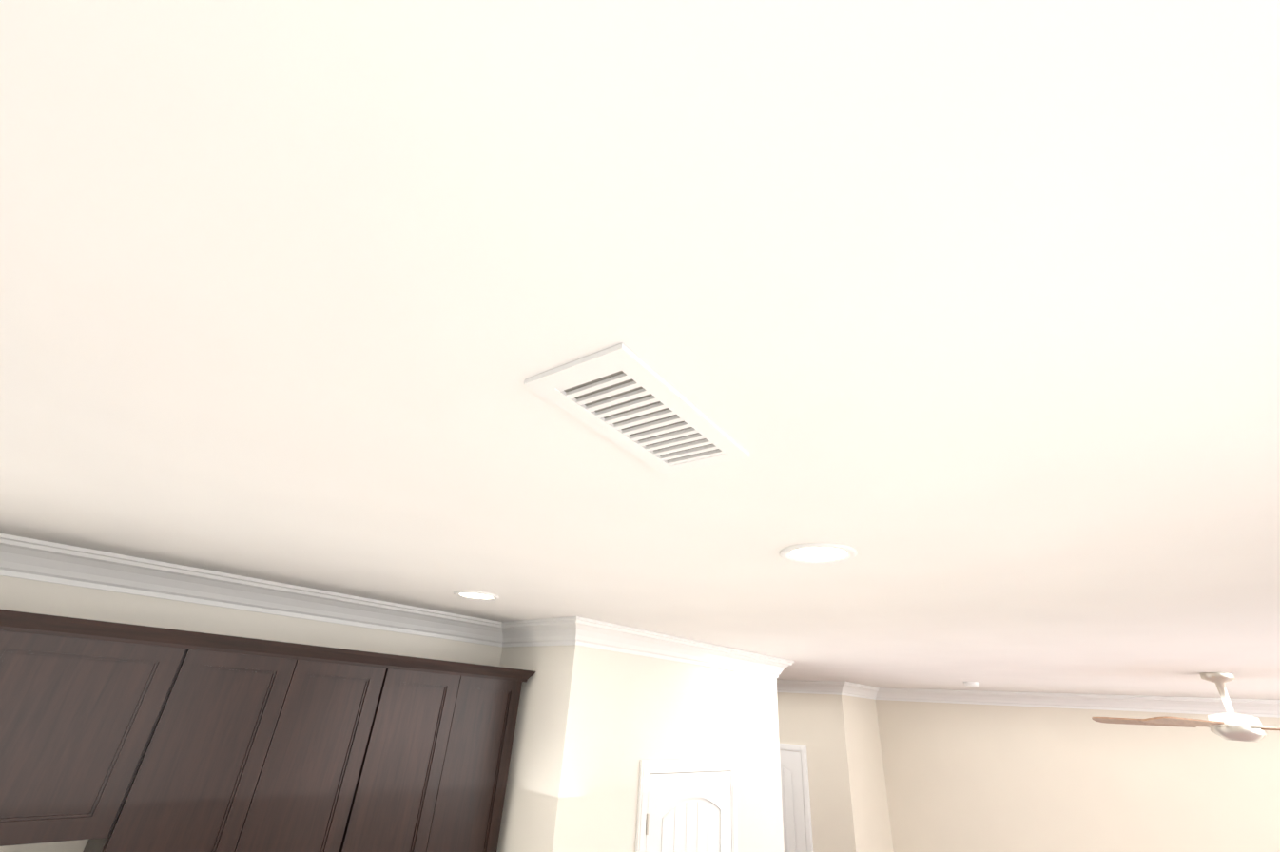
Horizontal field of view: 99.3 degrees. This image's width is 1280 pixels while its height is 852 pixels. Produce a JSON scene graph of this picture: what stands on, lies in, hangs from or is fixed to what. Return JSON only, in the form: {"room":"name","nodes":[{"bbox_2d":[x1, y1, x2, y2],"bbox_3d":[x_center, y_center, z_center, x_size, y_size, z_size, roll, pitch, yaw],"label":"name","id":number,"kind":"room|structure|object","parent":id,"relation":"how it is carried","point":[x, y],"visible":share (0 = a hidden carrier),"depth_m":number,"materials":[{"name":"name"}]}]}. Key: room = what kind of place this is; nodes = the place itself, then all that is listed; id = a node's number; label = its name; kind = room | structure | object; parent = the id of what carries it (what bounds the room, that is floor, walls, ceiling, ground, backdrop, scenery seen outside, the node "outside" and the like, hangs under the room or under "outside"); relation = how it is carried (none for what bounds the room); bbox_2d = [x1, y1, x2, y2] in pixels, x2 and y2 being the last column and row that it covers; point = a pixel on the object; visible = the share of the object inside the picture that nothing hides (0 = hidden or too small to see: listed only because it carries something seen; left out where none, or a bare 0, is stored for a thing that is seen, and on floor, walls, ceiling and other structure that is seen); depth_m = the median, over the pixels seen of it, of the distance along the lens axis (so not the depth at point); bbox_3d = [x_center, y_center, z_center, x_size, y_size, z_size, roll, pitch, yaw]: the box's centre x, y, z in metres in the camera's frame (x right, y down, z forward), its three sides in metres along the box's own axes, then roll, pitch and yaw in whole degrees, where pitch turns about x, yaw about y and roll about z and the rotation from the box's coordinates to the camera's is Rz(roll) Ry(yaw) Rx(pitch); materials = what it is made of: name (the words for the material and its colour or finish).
{"room":"kitchen","nodes":[
{"label":"kitchen","id":0,"kind":"room"},
{"bbox_2d":[0,575,502,851],"bbox_3d":[-1.829,1.962,1.923,0.120,2.740,2.815,-21,-36,39],"label":"wall","id":1,"kind":"structure","parent":0,"point":[17,594],"depth_m":2.31,"materials":[{"name":"paint"}]},
{"bbox_2d":[0,609,167,846],"bbox_3d":[-2.135,0.890,1.655,0.351,0.617,1.010,-21,-36,39],"label":"upper cabinet","id":2,"kind":"object","parent":1,"relation":"attached to","point":[117,737],"depth_m":1.72,"materials":[{"name":"brown wood"}]},
{"bbox_2d":[76,628,407,851],"bbox_3d":[-1.551,1.434,2.095,0.351,1.100,0.872,-21,-36,39],"label":"upper cabinet","id":3,"kind":"object","parent":1,"relation":"attached to","point":[229,744],"depth_m":2.03,"materials":[{"name":"brown wood"}]},
{"bbox_2d":[0,533,502,646],"bbox_3d":[-1.663,0.775,2.454,0.100,0.125,2.575,-21,-36,39],"label":"crown molding","id":4,"kind":"structure","parent":1,"relation":"attached to","point":[53,562],"depth_m":2.33,"materials":[{"name":"white wood"}]},
{"bbox_2d":[361,656,528,851],"bbox_3d":[-1.064,1.702,2.542,0.351,1.100,0.808,-21,-36,39],"label":"upper cabinet","id":5,"kind":"object","parent":1,"relation":"attached to","point":[441,786],"depth_m":2.53,"materials":[{"name":"brown wood"}]},
{"bbox_2d":[496,645,559,851],"bbox_3d":[-0.665,2.377,2.557,0.510,2.740,0.120,-21,-36,39],"label":"wall","id":6,"kind":"structure","parent":0,"point":[518,820],"depth_m":2.80,"materials":[{"name":"paint"}]},
{"bbox_2d":[498,617,559,647],"bbox_3d":[-0.579,1.149,3.021,0.540,0.125,0.100,-21,-36,39],"label":"crown molding","id":7,"kind":"structure","parent":6,"relation":"attached to","point":[535,632],"depth_m":3.07,"materials":[{"name":"white wood"}]},
{"bbox_2d":[0,0,1279,699],"bbox_3d":[0.991,0.953,2.666,11.800,0.100,9.550,-21,-36,39],"label":"ceiling","id":8,"kind":"structure","parent":0,"point":[955,323],"depth_m":0.61,"materials":[{"name":"paint"}]},
{"bbox_2d":[453,590,499,601],"bbox_3d":[-0.721,0.748,2.395,0.196,0.009,0.196,-21,-36,39],"label":"recessed light","id":9,"kind":"object","parent":8,"relation":"in","point":[476,595],"visible":0.98,"depth_m":2.39,"materials":[{"name":"white"}]},
{"bbox_2d":[523,343,749,474],"bbox_3d":[0.012,-0.006,0.837,0.170,0.008,0.360,-15,-33,32],"label":"ceiling vent","id":10,"kind":"object","parent":8,"relation":"in","point":[624,397],"visible":1,"depth_m":0.80,"materials":[{"name":"white metal"}]},
{"bbox_2d":[779,543,857,564],"bbox_3d":[0.470,0.340,1.438,0.196,0.009,0.196,-21,-36,39],"label":"recessed light","id":11,"kind":"object","parent":8,"relation":"in","point":[817,553],"visible":0.96,"depth_m":1.43,"materials":[{"name":"white"}]},
{"bbox_2d":[963,681,979,686],"bbox_3d":[2.936,2.287,4.814,0.124,0.036,0.124,-21,-36,39],"label":"smoke detector","id":12,"kind":"object","parent":8,"relation":"attached to","point":[971,684],"visible":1,"depth_m":4.77,"materials":[{"name":"white plastic"}]},
{"bbox_2d":[1091,672,1279,742],"bbox_3d":[3.325,1.599,3.099,1.262,0.340,1.250,-21,-36,39],"label":"ceiling fan","id":13,"kind":"object","parent":8,"relation":"hanging from","point":[1230,725],"visible":1,"depth_m":2.98,"materials":[{"name":"white metal"}]},
{"bbox_2d":[532,644,784,851],"bbox_3d":[0.220,2.638,2.935,0.120,2.740,1.999,-21,-36,39],"label":"wall","id":14,"kind":"structure","parent":0,"point":[593,727],"depth_m":3.00,"materials":[{"name":"paint"}]},
{"bbox_2d":[555,616,791,681],"bbox_3d":[0.345,1.428,3.428,0.100,0.125,2.080,-21,-36,39],"label":"crown molding","id":15,"kind":"structure","parent":14,"relation":"attached to","point":[577,630],"depth_m":3.22,"materials":[{"name":"white wood"}]},
{"bbox_2d":[635,758,737,851],"bbox_3d":[0.266,2.892,2.717,0.080,2.096,0.892,-21,-36,39],"label":"hall door","id":16,"kind":"structure","parent":14,"relation":"in","point":[691,808],"depth_m":3.09,"materials":[{"name":"white wood"}]},
{"bbox_2d":[776,692,784,750],"bbox_3d":[-0.766,3.600,4.932,4.589,2.740,0.120,-21,-36,39],"label":"wall","id":17,"kind":"structure","parent":0,"point":[781,732],"depth_m":6.24,"materials":[{"name":"paint"}]},
{"bbox_2d":[787,659,798,681],"bbox_3d":[-0.524,2.454,5.531,4.570,0.125,0.100,-21,-36,39],"label":"crown molding","id":18,"kind":"structure","parent":17,"relation":"attached to","point":[789,662],"depth_m":4.13,"materials":[{"name":"white wood"}]},
{"bbox_2d":[780,692,864,851],"bbox_3d":[0.680,4.586,6.627,4.020,2.740,0.120,-21,-36,39],"label":"wall","id":19,"kind":"structure","parent":0,"point":[822,723],"depth_m":5.72,"materials":[{"name":"paint"}]},
{"bbox_2d":[779,743,813,851],"bbox_3d":[1.398,4.531,5.718,0.892,2.096,0.080,-21,-36,39],"label":"door","id":20,"kind":"structure","parent":19,"relation":"in","point":[796,808],"depth_m":5.80,"materials":[{"name":"white wood"}]},
{"bbox_2d":[776,680,852,696],"bbox_3d":[0.770,3.358,7.089,4.000,0.125,0.100,-21,-36,39],"label":"crown molding","id":21,"kind":"structure","parent":19,"relation":"attached to","point":[801,687],"depth_m":6.05,"materials":[{"name":"white wood"}]},
{"bbox_2d":[849,696,894,851],"bbox_3d":[2.403,4.222,5.679,0.120,2.740,0.750,-21,-36,39],"label":"wall","id":22,"kind":"structure","parent":0,"point":[867,747],"depth_m":5.89,"materials":[{"name":"paint"}]},
{"bbox_2d":[852,682,882,699],"bbox_3d":[2.504,2.999,6.150,0.100,0.125,0.780,-21,-36,39],"label":"crown molding","id":23,"kind":"structure","parent":22,"relation":"attached to","point":[858,690],"depth_m":6.24,"materials":[{"name":"white wood"}]},
{"bbox_2d":[875,699,1279,851],"bbox_3d":[5.414,3.382,3.629,7.540,2.740,0.120,-21,-36,39],"label":"wall","id":24,"kind":"structure","parent":0,"point":[895,776],"depth_m":5.09,"materials":[{"name":"paint"}]},
{"bbox_2d":[878,687,1279,717],"bbox_3d":[5.380,2.200,4.198,7.180,0.125,0.100,-21,-36,39],"label":"crown molding","id":25,"kind":"structure","parent":24,"relation":"attached to","point":[1255,707],"depth_m":5.14,"materials":[{"name":"white wood"}]}
]}

